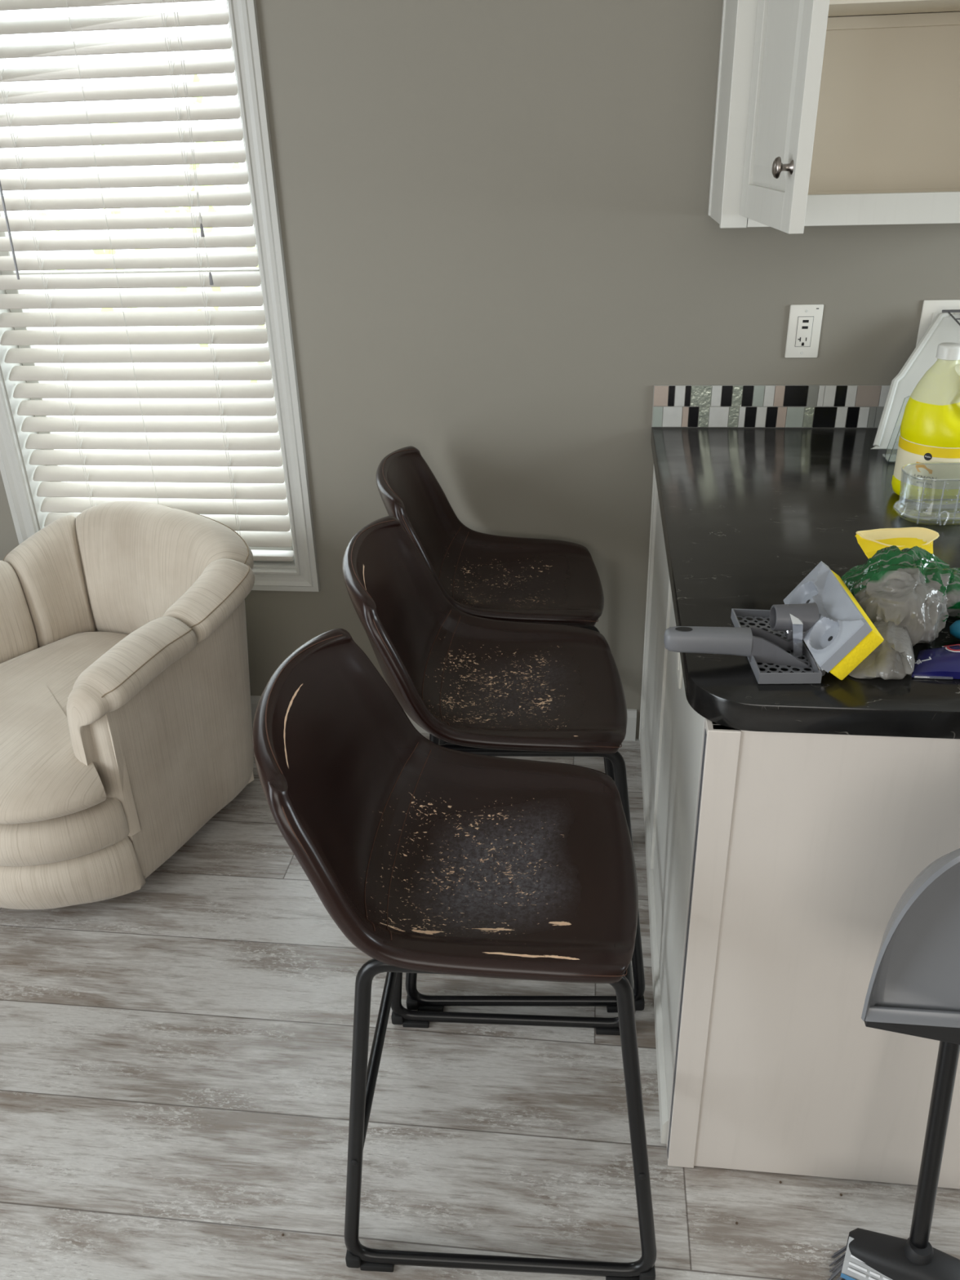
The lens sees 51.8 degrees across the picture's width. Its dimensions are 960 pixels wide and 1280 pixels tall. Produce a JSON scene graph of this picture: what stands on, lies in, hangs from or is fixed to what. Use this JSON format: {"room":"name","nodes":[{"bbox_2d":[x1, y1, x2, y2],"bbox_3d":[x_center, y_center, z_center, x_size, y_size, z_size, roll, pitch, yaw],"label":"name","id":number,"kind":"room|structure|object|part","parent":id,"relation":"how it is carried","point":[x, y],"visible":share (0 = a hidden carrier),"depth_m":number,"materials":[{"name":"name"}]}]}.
{"room":"kitchen","nodes":[
{"label":"kitchen","id":0,"kind":"room"},
{"bbox_2d":[0,0,959,738],"bbox_3d":[0.149,-0.841,2.408,5.700,2.440,0.140,2,27,7],"label":"wall","id":1,"kind":"structure","parent":0,"point":[500,237],"depth_m":2.30,"materials":[{"name":"paint"}]},
{"bbox_2d":[0,0,320,591],"bbox_3d":[-0.885,-0.910,2.493,0.854,1.638,0.160,2,27,7],"label":"window","id":2,"kind":"structure","parent":1,"relation":"in","point":[301,574],"depth_m":2.53,"materials":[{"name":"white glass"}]},
{"bbox_2d":[0,0,294,561],"bbox_3d":[-0.891,-0.900,2.460,0.714,1.496,0.070,2,27,7],"label":"window blind","id":3,"kind":"object","parent":2,"relation":"attached to","point":[65,492],"visible":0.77,"depth_m":2.49,"materials":[{"name":"white plastic"}]},
{"bbox_3d":[-1.085,-0.896,2.495,0.009,1.435,0.049,2,27,7],"label":"ladder cord","id":4,"kind":"part","parent":3,"relation":"part of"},
{"bbox_3d":[-0.894,-0.891,2.474,0.002,1.435,0.048,2,27,7],"label":"ladder cord","id":5,"kind":"part","parent":3,"relation":"part of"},
{"bbox_3d":[-0.668,-1.247,2.218,0.013,0.580,0.006,2,27,7],"label":"lift cord","id":6,"kind":"part","parent":3,"relation":"part of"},
{"bbox_3d":[-0.663,-1.199,2.242,0.017,0.688,0.006,2,27,7],"label":"lift cord","id":7,"kind":"part","parent":3,"relation":"part of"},
{"bbox_3d":[-0.678,-0.884,2.448,0.009,1.435,0.049,2,27,7],"label":"ladder cord","id":8,"kind":"part","parent":3,"relation":"part of","materials":[{"name":"white fabric"}]},
{"bbox_3d":[-0.871,-0.244,2.803,0.714,0.016,0.048,2,27,7],"label":"rail","id":9,"kind":"part","parent":3,"relation":"part of","materials":[{"name":"white plastic"}]},
{"bbox_2d":[250,695,636,741],"bbox_3d":[-1.105,0.201,3.018,3.128,0.098,0.014,2,27,7],"label":"baseboard","id":10,"kind":"structure","parent":1,"relation":"attached to","point":[630,735],"depth_m":2.85,"materials":[{"name":"white wood"}]},
{"bbox_2d":[651,384,890,427],"bbox_3d":[0.787,-0.562,2.383,0.732,0.102,0.009,2,27,7],"label":"backsplash","id":11,"kind":"structure","parent":1,"relation":"attached to","point":[784,406],"depth_m":2.39,"materials":[{"name":"tile"}]},
{"bbox_2d":[784,304,823,357],"bbox_3d":[0.756,-0.720,2.307,0.075,0.121,0.008,2,27,7],"label":"wall outlet","id":12,"kind":"object","parent":1,"relation":"attached to","point":[805,321],"visible":1,"depth_m":2.30,"materials":[{"name":"white plastic"}]},
{"bbox_2d":[795,316,813,346],"bbox_3d":[0.756,-0.719,2.305,0.034,0.067,0.004,2,27,7],"label":"socket","id":13,"kind":"object","parent":12,"relation":"attached to","point":[803,325],"depth_m":2.30,"materials":[{"name":"white plastic"}]},
{"bbox_2d":[707,0,959,234],"bbox_3d":[0.840,-1.117,1.697,0.762,0.759,0.705,2,27,7],"label":"upper cabinet","id":14,"kind":"object","parent":1,"relation":"attached to","point":[828,113],"visible":1,"depth_m":1.97,"materials":[{"name":"white wood"}]},
{"bbox_3d":[0.494,-1.226,1.927,0.016,0.756,0.278,2,27,7],"label":"panel","id":15,"kind":"part","parent":14,"relation":"part of","materials":[{"name":"white wood"}]},
{"bbox_3d":[0.478,-0.746,1.562,0.031,0.032,0.032,2,27,7],"label":"knob","id":16,"kind":"part","parent":14,"relation":"part of","materials":[{"name":"silver metal"}]},
{"bbox_3d":[0.505,-1.063,1.605,0.024,0.715,0.415,0,27,3],"label":"door","id":17,"kind":"part","parent":14,"relation":"part of","materials":[{"name":"white wood"}]},
{"bbox_3d":[0.875,-1.153,1.763,0.710,0.758,0.020,2,27,7],"label":"frame","id":18,"kind":"part","parent":14,"relation":"part of","materials":[{"name":"white wood"}]},
{"bbox_2d":[827,0,959,17],"bbox_3d":[0.891,-1.218,1.887,0.677,0.014,0.243,2,27,7],"label":"shelf","id":19,"kind":"object","parent":14,"relation":"attached to","point":[837,8],"depth_m":1.90,"materials":[{"name":"beige wood"}]},
{"bbox_2d":[915,299,959,346],"bbox_3d":[1.073,-0.717,2.267,0.126,0.121,0.008,2,27,7],"label":"switch plate","id":20,"kind":"object","parent":1,"relation":"attached to","point":[931,308],"visible":0.27,"depth_m":2.25,"materials":[{"name":"white plastic"}]},
{"bbox_2d":[931,312,940,323],"bbox_3d":[1.051,-0.716,2.267,0.034,0.067,0.002,2,27,7],"label":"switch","id":21,"kind":"object","parent":20,"relation":"attached to","point":[933,314],"depth_m":2.26,"materials":[{"name":"white plastic"}]},
{"bbox_2d":[0,725,959,1279],"bbox_3d":[-0.108,1.448,0.731,6.100,0.100,5.240,2,27,7],"label":"floor","id":22,"kind":"structure","parent":0,"point":[175,1050],"depth_m":1.78,"materials":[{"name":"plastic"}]},
{"bbox_2d":[0,501,254,909],"bbox_3d":[-1.016,0.133,2.434,0.854,0.744,0.876,16,32,31],"label":"armchair","id":23,"kind":"object","parent":22,"relation":"on","point":[126,722],"visible":1,"depth_m":2.30,"materials":[{"name":"beige fabric"}]},
{"bbox_2d":[0,560,38,663],"bbox_3d":[-1.318,-0.026,2.525,0.166,0.289,0.311,22,35,38],"label":"cushion","id":24,"kind":"object","parent":23,"relation":"on","point":[19,584],"depth_m":2.55,"materials":[{"name":"beige fabric"}]},
{"bbox_2d":[4,515,96,647],"bbox_3d":[-1.148,-0.146,2.690,0.177,0.356,0.236,16,32,31],"label":"cushion","id":25,"kind":"object","parent":23,"relation":"on","point":[51,570],"depth_m":2.62,"materials":[{"name":"beige fabric"}]},
{"bbox_2d":[0,631,128,824],"bbox_3d":[-1.052,0.164,2.391,0.824,0.127,0.750,16,32,31],"label":"seat cushion","id":26,"kind":"object","parent":23,"relation":"on","point":[46,778],"depth_m":2.15,"materials":[{"name":"beige fabric"}]},
{"bbox_3d":[-0.822,0.276,2.156,0.105,0.332,0.044,16,32,31],"label":"arm","id":27,"kind":"part","parent":23,"relation":"part of","materials":[{"name":"beige fabric"}]},
{"bbox_2d":[66,616,196,773],"bbox_3d":[-0.766,0.131,2.186,0.166,0.289,0.311,11,30,23],"label":"armrest","id":28,"kind":"object","parent":23,"relation":"on","point":[135,706],"depth_m":2.13,"materials":[{"name":"beige fabric"}]},
{"bbox_2d":[75,501,253,634],"bbox_3d":[-0.828,-0.146,2.613,0.650,0.418,0.187,16,32,31],"label":"cushion","id":29,"kind":"object","parent":23,"relation":"on","point":[135,560],"depth_m":2.54,"materials":[{"name":"beige fabric"}]},
{"bbox_2d":[162,558,254,643],"bbox_3d":[-0.644,-0.004,2.380,0.177,0.356,0.236,16,32,31],"label":"cushion","id":30,"kind":"object","parent":23,"relation":"on","point":[212,610],"depth_m":2.30,"materials":[{"name":"beige fabric"}]},
{"bbox_2d":[252,628,656,1279],"bbox_3d":[-0.005,0.464,1.539,0.557,0.913,0.499,0,27,4],"label":"bar stool","id":31,"kind":"object","parent":22,"relation":"on","point":[428,857],"visible":1,"depth_m":1.45,"materials":[{"name":"brown leather"}]},
{"bbox_3d":[-0.199,0.196,1.417,0.184,0.312,0.496,0,27,4],"label":"backrest","id":32,"kind":"part","parent":31,"relation":"part of","materials":[{"name":"brown leather"}]},
{"bbox_3d":[0.023,0.697,1.416,0.478,0.592,0.064,0,27,4],"label":"frame","id":33,"kind":"part","parent":31,"relation":"part of","materials":[{"name":"black metal"}]},
{"bbox_3d":[0.038,0.317,1.460,0.387,0.095,0.492,0,27,4],"label":"seat","id":34,"kind":"part","parent":31,"relation":"part of","materials":[{"name":"brown leather"}]},
{"bbox_3d":[0.053,0.503,1.794,0.478,0.592,0.064,0,27,4],"label":"frame","id":35,"kind":"part","parent":31,"relation":"part of","materials":[{"name":"black metal"}]},
{"bbox_2d":[376,445,606,773],"bbox_3d":[0.058,0.001,2.443,0.557,0.913,0.499,-1,27,2],"label":"bar stool","id":36,"kind":"object","parent":22,"relation":"on","point":[481,575],"visible":0.74,"depth_m":2.40,"materials":[{"name":"brown leather"}]},
{"bbox_3d":[-0.137,-0.263,2.314,0.184,0.312,0.496,-1,27,2],"label":"backrest","id":37,"kind":"part","parent":36,"relation":"part of","materials":[{"name":"brown leather"}]},
{"bbox_3d":[0.101,-0.147,2.366,0.387,0.095,0.492,-1,27,2],"label":"seat","id":38,"kind":"part","parent":36,"relation":"part of","materials":[{"name":"brown leather"}]},
{"bbox_3d":[0.095,0.233,2.321,0.478,0.592,0.064,-1,27,2],"label":"frame","id":39,"kind":"part","parent":36,"relation":"part of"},
{"bbox_2d":[342,515,644,1012],"bbox_3d":[0.045,0.229,1.998,0.557,0.913,0.499,-1,27,2],"label":"bar stool","id":40,"kind":"object","parent":22,"relation":"on","point":[477,685],"visible":0.94,"depth_m":1.93,"materials":[{"name":"brown leather"}]},
{"bbox_3d":[-0.149,-0.036,1.869,0.184,0.312,0.496,-1,27,2],"label":"backrest","id":41,"kind":"part","parent":40,"relation":"part of","materials":[{"name":"brown leather"}]},
{"bbox_3d":[0.095,0.267,2.255,0.478,0.592,0.064,-1,27,2],"label":"frame","id":42,"kind":"part","parent":40,"relation":"part of","materials":[{"name":"black metal"}]},
{"bbox_3d":[0.083,0.460,1.876,0.478,0.592,0.064,-1,27,2],"label":"frame","id":43,"kind":"part","parent":40,"relation":"part of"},
{"bbox_3d":[0.088,0.080,1.921,0.387,0.095,0.492,-1,27,2],"label":"seat","id":44,"kind":"part","parent":40,"relation":"part of","materials":[{"name":"brown leather"}]},
{"bbox_2d":[638,467,959,1189],"bbox_3d":[0.715,0.211,2.037,0.692,0.873,1.340,2,27,7],"label":"base cabinet","id":45,"kind":"object","parent":22,"relation":"on","point":[780,864],"visible":0.7,"depth_m":1.49,"materials":[{"name":"laminate"}]},
{"bbox_3d":[0.456,-0.096,2.654,0.020,0.872,0.030,2,27,7],"label":"scribe moulding","id":46,"kind":"part","parent":45,"relation":"part of","materials":[{"name":"white wood"}]},
{"bbox_3d":[0.396,0.554,2.276,0.017,0.062,1.294,2,27,7],"label":"shoe moulding","id":47,"kind":"part","parent":45,"relation":"part of","materials":[{"name":"white wood"}]},
{"bbox_3d":[0.425,0.021,2.356,0.008,0.806,0.610,2,27,7],"label":"panel","id":48,"kind":"part","parent":45,"relation":"part of","materials":[{"name":"white wood"}]},
{"bbox_3d":[0.352,0.310,1.792,0.008,0.806,0.654,2,27,7],"label":"panel","id":49,"kind":"part","parent":45,"relation":"part of","materials":[{"name":"white wood"}]},
{"bbox_2d":[675,652,682,688],"bbox_3d":[0.339,0.014,1.672,0.007,0.120,0.072,2,27,7],"label":"outlet","id":50,"kind":"object","parent":45,"relation":"attached to","point":[678,665],"visible":0.45,"depth_m":1.67,"materials":[{"name":"white plastic"}]},
{"bbox_2d":[676,652,679,670],"bbox_3d":[0.337,0.032,1.682,0.002,0.028,0.032,2,27,7],"label":"socket","id":51,"kind":"object","parent":50,"relation":"attached to","point":[678,653],"depth_m":1.67,"materials":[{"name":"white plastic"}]},
{"bbox_3d":[0.331,0.497,1.498,0.044,0.872,0.041,2,27,7],"label":"corner trim","id":52,"kind":"part","parent":45,"relation":"part of","materials":[{"name":"laminate"}]},
{"bbox_2d":[650,426,959,738],"bbox_3d":[0.713,-0.196,1.827,0.732,0.041,1.342,2,27,7],"label":"countertop","id":53,"kind":"structure","parent":45,"relation":"on","point":[747,514],"depth_m":1.74,"materials":[{"name":"black stone"}]},
{"bbox_2d":[663,560,884,684],"bbox_3d":[0.392,-0.030,1.374,0.273,0.090,0.213,2,27,7],"label":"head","id":54,"kind":"object","parent":53,"relation":"on","point":[821,611],"visible":1,"depth_m":1.33},
{"bbox_3d":[0.310,0.002,1.348,0.119,0.041,0.034,-1,27,1],"label":"lever handle","id":55,"kind":"part","parent":54,"relation":"part of","materials":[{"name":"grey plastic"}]},
{"bbox_3d":[0.411,0.005,1.385,0.081,0.016,0.201,0,27,3],"label":"wringer plate","id":56,"kind":"part","parent":54,"relation":"part of","materials":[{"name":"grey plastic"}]},
{"bbox_2d":[768,602,819,631],"bbox_3d":[0.431,-0.030,1.361,0.058,0.043,0.043,-1,27,1],"label":"socket","id":57,"kind":"object","parent":54,"relation":"attached to","point":[803,616],"depth_m":1.34,"materials":[{"name":"grey plastic"}]},
{"bbox_3d":[0.472,-0.037,1.361,0.063,0.072,0.208,0,27,3],"label":"head plate","id":58,"kind":"part","parent":54,"relation":"part of","materials":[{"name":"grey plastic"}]},
{"bbox_2d":[854,527,939,558],"bbox_3d":[0.691,-0.136,1.610,0.135,0.045,0.166,2,27,7],"label":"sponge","id":59,"kind":"object","parent":53,"relation":"on","point":[870,541],"visible":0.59,"depth_m":1.65,"materials":[{"name":"yellow plastic"}]},
{"bbox_2d":[840,545,959,679],"bbox_3d":[0.594,-0.065,1.417,0.347,0.102,0.200,-24,35,-37],"label":"plastic bag","id":60,"kind":"object","parent":53,"relation":"on","point":[909,595],"visible":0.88,"depth_m":1.36,"materials":[{"name":"plastic"}]},
{"bbox_3d":[0.697,-0.070,1.456,0.148,0.069,0.113,-22,33,-34],"label":"bag handle","id":61,"kind":"part","parent":60,"relation":"part of","materials":[{"name":"green plastic"}]},
{"bbox_2d":[871,312,959,449],"bbox_3d":[1.076,-0.579,2.201,0.397,0.272,0.175,2,27,7],"label":"panel","id":62,"kind":"object","parent":53,"relation":"on","point":[944,328],"visible":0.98,"depth_m":2.21,"materials":[{"name":"white plastic"}]},
{"bbox_2d":[942,309,959,325],"bbox_3d":[1.154,-0.592,2.223,0.248,0.279,0.148,2,27,7],"label":"wire rack","id":63,"kind":"object","parent":62,"relation":"on","point":[948,311],"visible":1,"depth_m":2.20,"materials":[{"name":"grey metal"}]},
{"bbox_2d":[891,342,959,504],"bbox_3d":[0.885,-0.413,1.880,0.153,0.286,0.157,-18,31,-29],"label":"jug","id":64,"kind":"object","parent":53,"relation":"on","point":[930,435],"visible":0.98,"depth_m":1.85,"materials":[{"name":"plastic"}]},
{"bbox_2d":[915,462,932,474],"bbox_3d":[0.837,-0.324,1.863,0.032,0.018,0.002,21,34,37],"label":"picture","id":65,"kind":"object","parent":64,"relation":"on","point":[922,468],"depth_m":1.86},
{"bbox_2d":[893,462,959,524],"bbox_3d":[0.892,-0.266,1.809,0.248,0.090,0.111,0,27,3],"label":"clear bin","id":66,"kind":"object","parent":53,"relation":"on","point":[931,521],"visible":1,"depth_m":1.81,"materials":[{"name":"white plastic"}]},
{"bbox_2d":[911,644,959,679],"bbox_3d":[0.664,0.024,1.324,0.181,0.024,0.082,2,27,7],"label":"pack","id":67,"kind":"object","parent":53,"relation":"on","point":[941,663],"visible":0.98,"depth_m":1.31,"materials":[{"name":"blue plastic"}]},
{"bbox_2d":[949,619,959,639],"bbox_3d":[0.712,-0.017,1.381,0.107,0.043,0.060,2,27,7],"label":"pouch","id":68,"kind":"object","parent":53,"relation":"on","point":[954,628],"visible":1,"depth_m":1.38,"materials":[{"name":"blue plastic"}]},
{"bbox_3d":[0.649,0.510,1.451,0.673,0.870,0.013,2,27,7],"label":"panel","id":69,"kind":"part","parent":45,"relation":"part of","materials":[{"name":"laminate"}]},
{"bbox_2d":[827,1040,959,1279],"bbox_3d":[0.647,0.437,1.257,0.229,1.181,0.226,10,29,21],"label":"broom","id":70,"kind":"object","parent":22,"relation":"on","point":[868,1255],"visible":1,"depth_m":1.40,"materials":[{"name":"black plastic"}]},
{"bbox_2d":[847,1254,888,1279],"bbox_3d":[0.570,0.915,1.437,0.063,0.015,0.023,13,30,26],"label":"print","id":71,"kind":"object","parent":70,"relation":"on","point":[860,1267],"depth_m":1.44},
{"bbox_2d":[861,848,959,1044],"bbox_3d":[0.616,0.325,1.166,0.312,0.322,0.122,2,27,7],"label":"dustpan","id":72,"kind":"object","parent":70,"relation":"attached to","point":[913,989],"visible":1,"depth_m":1.18,"materials":[{"name":"grey plastic"}]},
{"label":"outside","id":73,"kind":"structure","parent":0,"visible":0},
{"bbox_2d":[20,266,290,531],"bbox_3d":[0.284,-3.115,10.479,22.000,0.050,15.500,2,27,7],"label":"window","id":74,"kind":"structure","parent":73,"point":[236,288],"depth_m":10.89,"materials":[{"name":"white glass"}]},
{"bbox_2d":[36,74,266,382],"bbox_3d":[-0.918,-2.629,6.765,4.250,2.537,1.854,2,27,7],"label":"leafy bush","id":75,"kind":"object","parent":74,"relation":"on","point":[114,126],"visible":0.1,"depth_m":6.78,"materials":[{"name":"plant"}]}
]}

